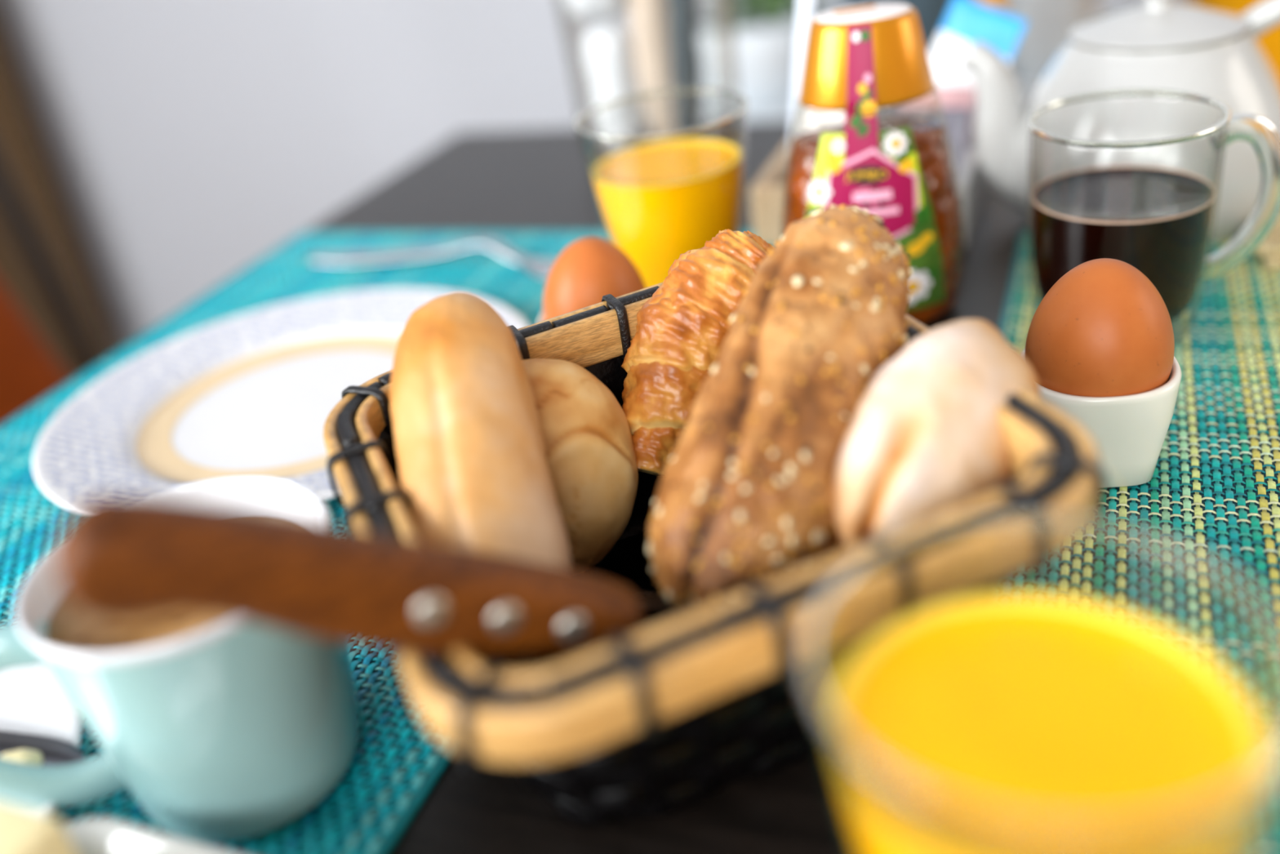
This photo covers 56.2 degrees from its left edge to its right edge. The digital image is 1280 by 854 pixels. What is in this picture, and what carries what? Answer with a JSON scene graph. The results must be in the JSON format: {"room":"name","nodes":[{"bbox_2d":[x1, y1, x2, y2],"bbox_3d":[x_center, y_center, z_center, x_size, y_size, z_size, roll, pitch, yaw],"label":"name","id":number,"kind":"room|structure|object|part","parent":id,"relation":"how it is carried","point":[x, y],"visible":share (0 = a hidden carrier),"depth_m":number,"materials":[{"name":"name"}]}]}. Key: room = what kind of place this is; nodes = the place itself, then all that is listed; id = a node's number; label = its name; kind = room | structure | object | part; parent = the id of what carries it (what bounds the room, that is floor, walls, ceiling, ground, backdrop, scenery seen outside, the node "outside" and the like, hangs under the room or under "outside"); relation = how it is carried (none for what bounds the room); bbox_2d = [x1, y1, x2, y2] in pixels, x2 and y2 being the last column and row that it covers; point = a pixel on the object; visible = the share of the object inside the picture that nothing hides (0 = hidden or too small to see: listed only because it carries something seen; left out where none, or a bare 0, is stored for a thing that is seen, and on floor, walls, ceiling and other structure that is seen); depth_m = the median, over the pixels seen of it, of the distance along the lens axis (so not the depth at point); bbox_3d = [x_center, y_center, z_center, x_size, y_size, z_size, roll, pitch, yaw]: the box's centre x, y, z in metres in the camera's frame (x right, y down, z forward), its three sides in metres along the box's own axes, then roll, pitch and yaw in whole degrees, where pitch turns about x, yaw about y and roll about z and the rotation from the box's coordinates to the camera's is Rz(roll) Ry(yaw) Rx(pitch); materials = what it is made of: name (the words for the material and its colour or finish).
{"room":"dining room","nodes":[
{"label":"dining room","id":0,"kind":"room"},
{"bbox_2d":[0,0,1190,345],"bbox_3d":[0.735,-1.143,1.184,5.000,2.600,0.120,3,31,21],"label":"wall","id":1,"kind":"structure","parent":0,"point":[183,143],"depth_m":2.07,"materials":[{"name":"paint"}]},
{"bbox_2d":[112,344,123,351],"bbox_3d":[0.876,-0.014,1.728,4.800,0.080,0.020,3,31,21],"label":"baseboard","id":2,"kind":"structure","parent":1,"relation":"attached to","point":[116,347],"depth_m":2.45,"materials":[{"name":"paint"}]},
{"bbox_3d":[0.184,1.091,0.092,5.000,0.100,4.600,3,31,21],"label":"floor","id":3,"kind":"structure","parent":0,"visible":0},
{"bbox_2d":[0,280,71,424],"bbox_3d":[-0.315,0.277,0.770,0.525,0.801,0.475,3,31,21],"label":"leather chair","id":4,"kind":"object","parent":3,"relation":"on","point":[29,371],"visible":0.06,"depth_m":0.88,"materials":[{"name":"orange leather"}]},
{"bbox_2d":[0,158,102,372],"bbox_3d":[-0.644,-0.221,1.292,0.318,1.252,0.210,3,31,21],"label":"pole","id":5,"kind":"object","parent":3,"relation":"on","point":[13,211],"visible":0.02,"depth_m":1.33,"materials":[{"name":"wood"}]},
{"bbox_2d":[304,116,1032,853],"bbox_3d":[0.045,0.428,0.447,0.723,0.750,1.228,3,31,21],"label":"dining table","id":6,"kind":"object","parent":3,"relation":"on","point":[531,180],"visible":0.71,"depth_m":0.52,"materials":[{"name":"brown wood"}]},
{"bbox_2d":[0,666,82,815],"bbox_3d":[-0.226,0.108,0.301,0.168,0.013,0.168,3,31,21],"label":"plate","id":7,"kind":"object","parent":6,"relation":"on","point":[32,702],"visible":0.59,"depth_m":0.33,"materials":[{"name":"ceramic"}]},
{"bbox_2d":[0,730,84,765],"bbox_3d":[-0.236,0.083,0.333,0.201,0.006,0.017,1,30,17],"label":"table knife","id":8,"kind":"object","parent":7,"relation":"on","point":[54,751],"visible":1,"depth_m":0.31,"materials":[{"name":"metal"}]},
{"bbox_2d":[0,748,42,765],"bbox_3d":[-0.159,0.086,0.305,0.013,0.006,0.009,3,31,21],"label":"butter curl","id":9,"kind":"object","parent":8,"relation":"on","point":[27,756],"visible":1,"depth_m":0.30,"materials":[{"name":"yellow food"}]},
{"bbox_2d":[64,816,240,853],"bbox_3d":[-0.106,0.121,0.235,0.093,0.018,0.087,3,31,21],"label":"butter dish","id":10,"kind":"object","parent":6,"relation":"on","point":[100,834],"visible":0.84,"depth_m":0.27,"materials":[{"name":"white ceramic"}]},
{"bbox_2d":[0,801,77,853],"bbox_3d":[-0.131,0.104,0.238,0.030,0.045,0.038,3,31,21],"label":"butter block","id":11,"kind":"object","parent":10,"relation":"in","point":[22,830],"visible":1,"depth_m":0.23,"materials":[{"name":"yellow food"}]},
{"bbox_2d":[0,230,754,853],"bbox_3d":[-0.139,0.003,0.484,0.302,0.002,0.454,3,31,21],"label":"place mat","id":12,"kind":"object","parent":6,"relation":"on","point":[397,762],"visible":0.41,"depth_m":0.46,"materials":[{"name":"fabric"}]},
{"bbox_2d":[0,475,359,843],"bbox_3d":[-0.115,0.062,0.297,0.090,0.068,0.081,3,31,21],"label":"mug","id":13,"kind":"object","parent":12,"relation":"on","point":[233,729],"visible":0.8,"depth_m":0.28,"materials":[{"name":"ceramic"}]},
{"bbox_3d":[-0.150,0.072,0.286,0.042,0.056,0.008,-16,29,-13],"label":"handle","id":14,"kind":"part","parent":13,"relation":"part of","materials":[{"name":"teal ceramic"}]},
{"bbox_2d":[45,515,279,652],"bbox_3d":[-0.104,0.061,0.299,0.065,0.052,0.065,3,31,21],"label":"coffee","id":15,"kind":"object","parent":13,"relation":"in","point":[68,628],"visible":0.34,"depth_m":0.28,"materials":[{"name":"liquid"}]},
{"bbox_2d":[31,288,528,512],"bbox_3d":[-0.142,-0.011,0.496,0.203,0.013,0.203,3,31,21],"label":"dinner plate","id":16,"kind":"object","parent":12,"relation":"on","point":[254,393],"visible":0.62,"depth_m":0.51,"materials":[{"name":"ceramic"}]},
{"bbox_2d":[304,237,555,278],"bbox_3d":[-0.087,-0.089,0.620,0.210,0.012,0.027,7,32,27],"label":"fork","id":17,"kind":"object","parent":12,"relation":"on","point":[540,268],"visible":0.48,"depth_m":0.63,"materials":[{"name":"metal"}]},
{"bbox_2d":[537,312,544,322],"bbox_3d":[-0.014,-0.027,0.465,0.048,0.036,0.048,3,31,21],"label":"egg cup","id":18,"kind":"object","parent":12,"relation":"on","point":[541,317],"visible":0.04,"depth_m":0.46,"materials":[{"name":"ceramic"}]},
{"bbox_2d":[542,236,645,319],"bbox_3d":[-0.017,-0.047,0.454,0.040,0.051,0.040,3,31,21],"label":"egg","id":19,"kind":"object","parent":18,"relation":"in","point":[589,268],"visible":0.51,"depth_m":0.44,"materials":[{"name":"orange food"}]},
{"bbox_2d":[573,88,748,240],"bbox_3d":[0.014,-0.092,0.518,0.073,0.090,0.073,3,31,21],"label":"juice glass","id":20,"kind":"object","parent":12,"relation":"on","point":[742,97],"visible":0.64,"depth_m":0.49,"materials":[{"name":"clear glass"}]},
{"bbox_2d":[591,138,742,287],"bbox_3d":[0.015,-0.086,0.522,0.064,0.061,0.064,3,31,21],"label":"orange juice","id":21,"kind":"object","parent":20,"relation":"in","point":[660,202],"visible":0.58,"depth_m":0.50,"materials":[{"name":"liquid"}]},
{"bbox_2d":[555,0,739,168],"bbox_3d":[0.002,-0.259,0.712,0.118,0.202,0.118,3,31,21],"label":"glass jar","id":22,"kind":"object","parent":6,"relation":"on","point":[731,0],"visible":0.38,"depth_m":0.73,"materials":[{"name":"clear glass"}]},
{"bbox_2d":[582,22,643,151],"bbox_3d":[-0.017,-0.210,0.742,0.031,0.078,0.031,3,31,21],"label":"rolled napkin","id":23,"kind":"object","parent":22,"relation":"in","point":[608,54],"visible":0.93,"depth_m":0.73,"materials":[{"name":"white"}]},
{"bbox_2d":[564,0,627,22],"bbox_3d":[-0.028,-0.283,0.700,0.044,0.089,0.045,3,31,21],"label":"rolled napkin","id":24,"kind":"object","parent":23,"relation":"on","point":[593,11],"visible":1,"depth_m":0.71,"materials":[{"name":"white"}]},
{"bbox_2d":[627,0,679,141],"bbox_3d":[0.008,-0.252,0.714,0.034,0.173,0.033,3,31,21],"label":"rolled napkin","id":25,"kind":"object","parent":22,"relation":"in","point":[648,19],"visible":0.5,"depth_m":0.72,"materials":[{"name":"beige fabric"}]},
{"bbox_2d":[666,0,702,139],"bbox_3d":[0.025,-0.235,0.695,0.024,0.150,0.020,15,36,36],"label":"rolled napkin","id":26,"kind":"object","parent":22,"relation":"in","point":[686,67],"visible":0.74,"depth_m":0.70,"materials":[{"name":"grey fabric"}]},
{"bbox_2d":[323,282,1106,826],"bbox_3d":[0.010,0.027,0.315,0.163,0.077,0.168,-17,30,-15],"label":"bread basket","id":27,"kind":"object","parent":6,"relation":"on","point":[654,722],"visible":0.53,"depth_m":0.25,"materials":[{"name":"brown wood"}]},
{"bbox_3d":[-0.080,0.001,0.327,0.005,0.004,0.018,-15,29,-11],"label":"rim cord","id":28,"kind":"part","parent":27,"relation":"part of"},
{"bbox_3d":[-0.073,0.009,0.312,0.004,0.004,0.017,-17,30,-15],"label":"rim cord","id":29,"kind":"part","parent":27,"relation":"part of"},
{"bbox_3d":[-0.079,-0.007,0.342,0.006,0.004,0.018,3,31,21],"label":"rim cord","id":30,"kind":"part","parent":27,"relation":"part of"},
{"bbox_3d":[-0.067,0.016,0.297,0.004,0.004,0.017,-17,30,-15],"label":"rim cord","id":31,"kind":"part","parent":27,"relation":"part of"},
{"bbox_2d":[53,495,703,659],"bbox_3d":[-0.014,0.040,0.254,0.177,0.110,0.017,-17,30,-15],"label":"bread knife","id":32,"kind":"object","parent":27,"relation":"in","point":[116,557],"visible":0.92,"depth_m":0.22,"materials":[{"name":"brown wood"}]},
{"bbox_3d":[0.032,0.050,0.279,0.085,0.055,0.001,-17,30,-15],"label":"blade","id":33,"kind":"part","parent":32,"relation":"part of","materials":[{"name":"metal"}]},
{"bbox_3d":[-0.060,0.025,0.282,0.004,0.004,0.017,-17,30,-15],"label":"rim cord","id":34,"kind":"part","parent":27,"relation":"part of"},
{"bbox_3d":[-0.068,-0.016,0.351,0.018,0.004,0.005,-20,30,-20],"label":"rim cord","id":35,"kind":"part","parent":27,"relation":"part of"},
{"bbox_3d":[-0.040,0.047,0.237,0.005,0.004,0.018,-21,31,-22],"label":"rim cord","id":36,"kind":"part","parent":27,"relation":"part of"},
{"bbox_2d":[390,292,572,670],"bbox_3d":[-0.044,0.012,0.311,0.040,0.072,0.097,-13,29,-7],"label":"bread roll","id":37,"kind":"object","parent":27,"relation":"in","point":[474,475],"visible":0.71,"depth_m":0.30,"materials":[{"name":"beige food"}]},
{"bbox_3d":[-0.026,0.051,0.227,0.018,0.004,0.006,2,30,18],"label":"rim cord","id":38,"kind":"part","parent":27,"relation":"part of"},
{"bbox_3d":[-0.035,-0.028,0.360,0.017,0.004,0.004,-17,30,-15],"label":"rim cord","id":39,"kind":"part","parent":27,"relation":"part of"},
{"bbox_3d":[-0.018,-0.033,0.365,0.017,0.004,0.004,-17,30,-15],"label":"rim cord","id":40,"kind":"part","parent":27,"relation":"part of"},
{"bbox_2d":[522,358,638,572],"bbox_3d":[-0.026,0.012,0.350,0.051,0.060,0.047,3,31,21],"label":"bread roll","id":41,"kind":"object","parent":27,"relation":"in","point":[590,456],"visible":0.43,"depth_m":0.34,"materials":[{"name":"beige food"}]},
{"bbox_3d":[-0.010,0.047,0.226,0.018,0.004,0.005,-16,29,-13],"label":"rim cord","id":42,"kind":"part","parent":27,"relation":"part of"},
{"bbox_3d":[-0.002,-0.039,0.369,0.017,0.004,0.004,-17,30,-15],"label":"rim cord","id":43,"kind":"part","parent":27,"relation":"part of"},
{"bbox_3d":[0.007,0.042,0.231,0.017,0.004,0.004,-17,30,-15],"label":"rim cord","id":44,"kind":"part","parent":27,"relation":"part of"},
{"bbox_2d":[621,228,773,475],"bbox_3d":[0.016,-0.024,0.363,0.069,0.064,0.039,-24,32,-26],"label":"croissant","id":45,"kind":"object","parent":27,"relation":"in","point":[682,331],"visible":0.58,"depth_m":0.35,"materials":[{"name":"orange food"}]},
{"bbox_3d":[0.024,0.036,0.235,0.017,0.004,0.004,-17,30,-15],"label":"rim cord","id":46,"kind":"part","parent":27,"relation":"part of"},
{"bbox_2d":[647,204,912,606],"bbox_3d":[0.039,-0.004,0.308,0.048,0.080,0.117,11,34,31],"label":"roll","id":47,"kind":"object","parent":27,"relation":"in","point":[744,495],"visible":0.77,"depth_m":0.29,"materials":[{"name":"brown food"}]},
{"bbox_3d":[0.040,0.030,0.240,0.017,0.004,0.004,-17,30,-15],"label":"rim cord","id":48,"kind":"part","parent":27,"relation":"part of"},
{"bbox_3d":[0.070,-0.028,0.326,0.015,0.004,0.016,3,31,21],"label":"rim cord","id":49,"kind":"part","parent":27,"relation":"part of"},
{"bbox_3d":[0.077,-0.019,0.312,0.004,0.004,0.017,-17,30,-15],"label":"rim cord","id":50,"kind":"part","parent":27,"relation":"part of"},
{"bbox_3d":[0.057,0.024,0.244,0.017,0.004,0.004,-17,30,-15],"label":"rim cord","id":51,"kind":"part","parent":27,"relation":"part of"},
{"bbox_2d":[832,318,1039,554],"bbox_3d":[0.072,0.004,0.296,0.049,0.050,0.071,3,31,21],"label":"bread roll","id":52,"kind":"object","parent":27,"relation":"in","point":[925,438],"visible":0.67,"depth_m":0.28,"materials":[{"name":"beige food"}]},
{"bbox_3d":[0.073,0.019,0.249,0.017,0.004,0.004,-17,30,-15],"label":"rim cord","id":53,"kind":"part","parent":27,"relation":"part of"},
{"bbox_3d":[0.090,-0.004,0.282,0.004,0.004,0.017,-17,30,-15],"label":"rim cord","id":54,"kind":"part","parent":27,"relation":"part of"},
{"bbox_3d":[0.088,0.012,0.255,0.006,0.004,0.018,19,39,41],"label":"rim cord","id":55,"kind":"part","parent":27,"relation":"part of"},
{"bbox_3d":[0.094,0.003,0.268,0.006,0.004,0.018,-8,28,1],"label":"rim cord","id":56,"kind":"part","parent":27,"relation":"part of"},
{"bbox_2d":[750,133,986,247],"bbox_3d":[0.123,-0.129,0.619,0.103,0.031,0.116,3,31,21],"label":"tray","id":57,"kind":"object","parent":6,"relation":"on","point":[766,193],"visible":0.23,"depth_m":0.59,"materials":[{"name":"beige wood"}]},
{"bbox_2d":[790,0,814,158],"bbox_3d":[0.079,-0.166,0.579,0.025,0.134,0.003,14,36,35],"label":"stick","id":58,"kind":"object","parent":57,"relation":"in","point":[805,8],"visible":0.45,"depth_m":0.57,"materials":[{"name":"white paper"}]},
{"bbox_2d":[807,107,844,130],"bbox_3d":[0.099,-0.142,0.622,0.034,0.044,0.014,7,32,26],"label":"sachet","id":59,"kind":"object","parent":57,"relation":"in","point":[815,118],"visible":0.1,"depth_m":0.62,"materials":[{"name":"white paper"}]},
{"bbox_2d":[886,107,970,180],"bbox_3d":[0.142,-0.136,0.601,0.042,0.043,0.016,8,33,28],"label":"sachet","id":60,"kind":"object","parent":57,"relation":"in","point":[957,119],"visible":0.29,"depth_m":0.59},
{"bbox_2d":[897,65,974,152],"bbox_3d":[0.151,-0.155,0.617,0.040,0.058,0.015,10,34,31],"label":"sachet","id":61,"kind":"object","parent":57,"relation":"in","point":[955,86],"visible":0.28,"depth_m":0.61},
{"bbox_2d":[928,0,1027,139],"bbox_3d":[0.166,-0.179,0.625,0.066,0.088,0.018,13,35,34],"label":"milk carton","id":62,"kind":"object","parent":57,"relation":"in","point":[966,21],"visible":0.38,"depth_m":0.61,"materials":[{"name":"cardboard"}]},
{"bbox_2d":[781,2,964,324],"bbox_3d":[0.093,-0.104,0.487,0.074,0.126,0.057,3,31,21],"label":"bottle","id":63,"kind":"object","parent":6,"relation":"on","point":[860,60],"visible":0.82,"depth_m":0.46,"materials":[{"name":"plastic"}]},
{"bbox_2d":[806,206,818,216],"bbox_3d":[0.069,-0.085,0.476,0.006,0.005,0.001,12,34,33],"label":"print","id":64,"kind":"object","parent":63,"relation":"on","point":[809,209],"depth_m":0.48},
{"bbox_2d":[849,113,862,128],"bbox_3d":[0.082,-0.117,0.457,0.005,0.005,0.001,3,31,21],"label":"print","id":65,"kind":"object","parent":63,"relation":"on","point":[855,119],"depth_m":0.46},
{"bbox_2d":[851,30,860,42],"bbox_3d":[0.080,-0.145,0.445,0.003,0.004,0.001,3,31,21],"label":"print","id":66,"kind":"object","parent":63,"relation":"on","point":[855,34],"depth_m":0.44},
{"bbox_2d":[855,98,866,113],"bbox_3d":[0.084,-0.121,0.453,0.005,0.006,0.002,-2,29,12],"label":"print","id":67,"kind":"object","parent":63,"relation":"on","point":[860,104],"depth_m":0.45},
{"bbox_2d":[857,81,867,94],"bbox_3d":[0.084,-0.127,0.450,0.004,0.005,0.001,3,31,21],"label":"print","id":68,"kind":"object","parent":63,"relation":"on","point":[862,86],"depth_m":0.45},
{"bbox_2d":[857,123,868,137],"bbox_3d":[0.085,-0.113,0.457,0.004,0.005,0.001,3,31,21],"label":"print","id":69,"kind":"object","parent":63,"relation":"on","point":[862,128],"depth_m":0.46},
{"bbox_2d":[860,30,869,41],"bbox_3d":[0.083,-0.145,0.444,0.003,0.004,0.001,3,31,21],"label":"print","id":70,"kind":"object","parent":63,"relation":"on","point":[864,34],"depth_m":0.44},
{"bbox_2d":[863,88,871,100],"bbox_3d":[0.086,-0.125,0.451,0.003,0.004,0.001,3,31,21],"label":"print","id":71,"kind":"object","parent":63,"relation":"on","point":[867,92],"depth_m":0.45},
{"bbox_2d":[863,72,871,84],"bbox_3d":[0.085,-0.131,0.449,0.003,0.004,0.001,3,31,21],"label":"print","id":72,"kind":"object","parent":63,"relation":"on","point":[867,76],"depth_m":0.45},
{"bbox_2d":[860,98,877,117],"bbox_3d":[0.087,-0.120,0.453,0.006,0.007,0.002,-4,29,8],"label":"print","id":73,"kind":"object","parent":63,"relation":"on","point":[868,107],"depth_m":0.45},
{"bbox_2d":[894,148,909,164],"bbox_3d":[0.101,-0.104,0.461,0.006,0.005,0.001,-13,29,-9],"label":"print","id":74,"kind":"object","parent":63,"relation":"on","point":[901,155],"depth_m":0.46},
{"bbox_2d":[909,204,932,229],"bbox_3d":[0.110,-0.082,0.470,0.011,0.009,0.001,-16,29,-13],"label":"print","id":75,"kind":"object","parent":63,"relation":"on","point":[920,215],"depth_m":0.47},
{"bbox_2d":[925,266,937,279],"bbox_3d":[0.116,-0.061,0.482,0.008,0.006,0.001,-16,29,-14],"label":"print","id":76,"kind":"object","parent":63,"relation":"on","point":[931,273],"depth_m":0.48},
{"bbox_2d":[959,0,1279,244],"bbox_3d":[0.241,-0.153,0.545,0.145,0.116,0.128,-22,31,-24],"label":"teapot","id":77,"kind":"object","parent":6,"relation":"on","point":[1217,54],"visible":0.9,"depth_m":0.51,"materials":[{"name":"white ceramic"}]},
{"bbox_3d":[0.176,-0.141,0.567,0.048,0.085,0.037,3,31,21],"label":"spout","id":78,"kind":"part","parent":77,"relation":"part of","materials":[{"name":"white ceramic"}]},
{"bbox_3d":[0.226,-0.193,0.522,0.020,0.020,0.020,3,31,21],"label":"knob","id":79,"kind":"part","parent":77,"relation":"part of","materials":[{"name":"white ceramic"}]},
{"bbox_3d":[0.228,-0.179,0.529,0.074,0.013,0.074,3,31,21],"label":"lid","id":80,"kind":"part","parent":77,"relation":"part of","materials":[{"name":"white ceramic"}]},
{"bbox_3d":[0.299,-0.155,0.533,0.071,0.080,0.012,-2,29,12],"label":"handle","id":81,"kind":"part","parent":77,"relation":"part of","materials":[{"name":"white ceramic"}]},
{"bbox_2d":[997,229,1279,853],"bbox_3d":[0.247,0.026,0.336,0.303,0.002,0.454,3,31,21],"label":"place mat","id":82,"kind":"object","parent":6,"relation":"on","point":[1212,492],"visible":0.37,"depth_m":0.36,"materials":[{"name":"fabric"}]},
{"bbox_2d":[802,515,1279,853],"bbox_3d":[0.067,0.073,0.204,0.073,0.090,0.073,3,31,21],"label":"juice glass","id":83,"kind":"object","parent":82,"relation":"on","point":[1270,774],"visible":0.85,"depth_m":0.17,"materials":[{"name":"clear glass"}]},
{"bbox_2d":[830,593,1273,853],"bbox_3d":[0.068,0.076,0.206,0.066,0.068,0.066,3,31,21],"label":"orange juice","id":84,"kind":"object","parent":83,"relation":"in","point":[1042,708],"visible":0.96,"depth_m":0.19,"materials":[{"name":"liquid"}]},
{"bbox_2d":[1021,348,1182,487],"bbox_3d":[0.144,-0.004,0.380,0.048,0.036,0.048,3,31,21],"label":"egg cup","id":85,"kind":"object","parent":82,"relation":"on","point":[1128,433],"visible":0.45,"depth_m":0.36,"materials":[{"name":"ceramic"}]},
{"bbox_2d":[1024,257,1174,396],"bbox_3d":[0.141,-0.025,0.368,0.043,0.054,0.043,3,31,21],"label":"egg","id":86,"kind":"object","parent":85,"relation":"in","point":[1103,329],"visible":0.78,"depth_m":0.35,"materials":[{"name":"orange food"}]},
{"bbox_2d":[1026,88,1279,345],"bbox_3d":[0.190,-0.074,0.444,0.092,0.085,0.068,3,31,21],"label":"mug","id":87,"kind":"object","parent":82,"relation":"on","point":[1258,131],"visible":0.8,"depth_m":0.44,"materials":[{"name":"clear glass"}]},
{"bbox_2d":[1031,164,1216,321],"bbox_3d":[0.181,-0.066,0.453,0.063,0.048,0.063,3,31,21],"label":"coffee","id":88,"kind":"object","parent":87,"relation":"in","point":[1156,220],"visible":0.66,"depth_m":0.43,"materials":[{"name":"liquid"}]},
{"bbox_3d":[0.226,-0.086,0.448,0.033,0.064,0.005,-9,28,-2],"label":"handle","id":89,"kind":"part","parent":87,"relation":"part of","materials":[{"name":"clear glass"}]},
{"bbox_2d":[1254,213,1279,270],"bbox_3d":[0.305,-0.085,0.510,0.082,0.010,0.072,3,31,21],"label":"wooden coaster","id":90,"kind":"object","parent":82,"relation":"on","point":[1269,248],"visible":0.23,"depth_m":0.49,"materials":[{"name":"brown wood"}]},
{"bbox_2d":[640,84,1035,124],"bbox_3d":[0.304,-0.098,1.398,0.500,0.630,0.402,3,31,21],"label":"sideboard","id":91,"kind":"object","parent":3,"relation":"on","point":[712,112],"visible":0.02,"depth_m":1.17,"materials":[{"name":"wood"}]},
{"bbox_2d":[697,0,838,108],"bbox_3d":[0.123,-0.394,1.201,0.152,0.121,0.152,3,31,21],"label":"potted plant","id":92,"kind":"object","parent":91,"relation":"on","point":[764,39],"visible":0.79,"depth_m":1.16,"materials":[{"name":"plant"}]},
{"bbox_3d":[0.123,-0.414,1.191,0.012,0.047,0.012,3,31,21],"label":"stem","id":93,"kind":"part","parent":92,"relation":"part of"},
{"bbox_2d":[842,0,952,109],"bbox_3d":[0.251,-0.406,1.103,0.136,0.200,0.136,3,31,21],"label":"potted plant","id":94,"kind":"object","parent":91,"relation":"on","point":[932,14],"visible":0.06,"depth_m":1.06,"materials":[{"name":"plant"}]},
{"bbox_2d":[976,0,1004,11],"bbox_3d":[0.299,-0.382,1.025,0.036,0.220,0.036,3,31,21],"label":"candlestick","id":95,"kind":"object","parent":91,"relation":"on","point":[997,4],"visible":0.03,"depth_m":1.02,"materials":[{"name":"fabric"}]},
{"bbox_2d":[1003,0,1099,85],"bbox_3d":[0.376,-0.442,1.081,0.176,0.252,0.186,-14,29,-11],"label":"vase","id":96,"kind":"object","parent":91,"relation":"on","point":[1048,24],"visible":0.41,"depth_m":1.08,"materials":[{"name":"white ceramic"}]},
{"bbox_2d":[1190,0,1279,79],"bbox_3d":[0.814,-0.117,1.032,0.670,0.940,0.620,3,31,21],"label":"armchair","id":97,"kind":"object","parent":3,"relation":"on","point":[1269,41],"visible":0.02,"depth_m":1.17,"materials":[{"name":"fabric"}]},
{"bbox_3d":[-2.273,-0.168,0.227,0.120,2.600,4.400,3,31,21],"label":"wall","id":98,"kind":"structure","parent":0,"visible":0},
{"bbox_2d":[0,36,115,378],"bbox_3d":[-1.318,-1.149,1.870,0.330,2.480,0.049,3,31,21],"label":"curtain","id":99,"kind":"object","parent":98,"relation":"hanging from","point":[21,154],"visible":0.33,"depth_m":2.26,"materials":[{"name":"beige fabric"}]}
]}

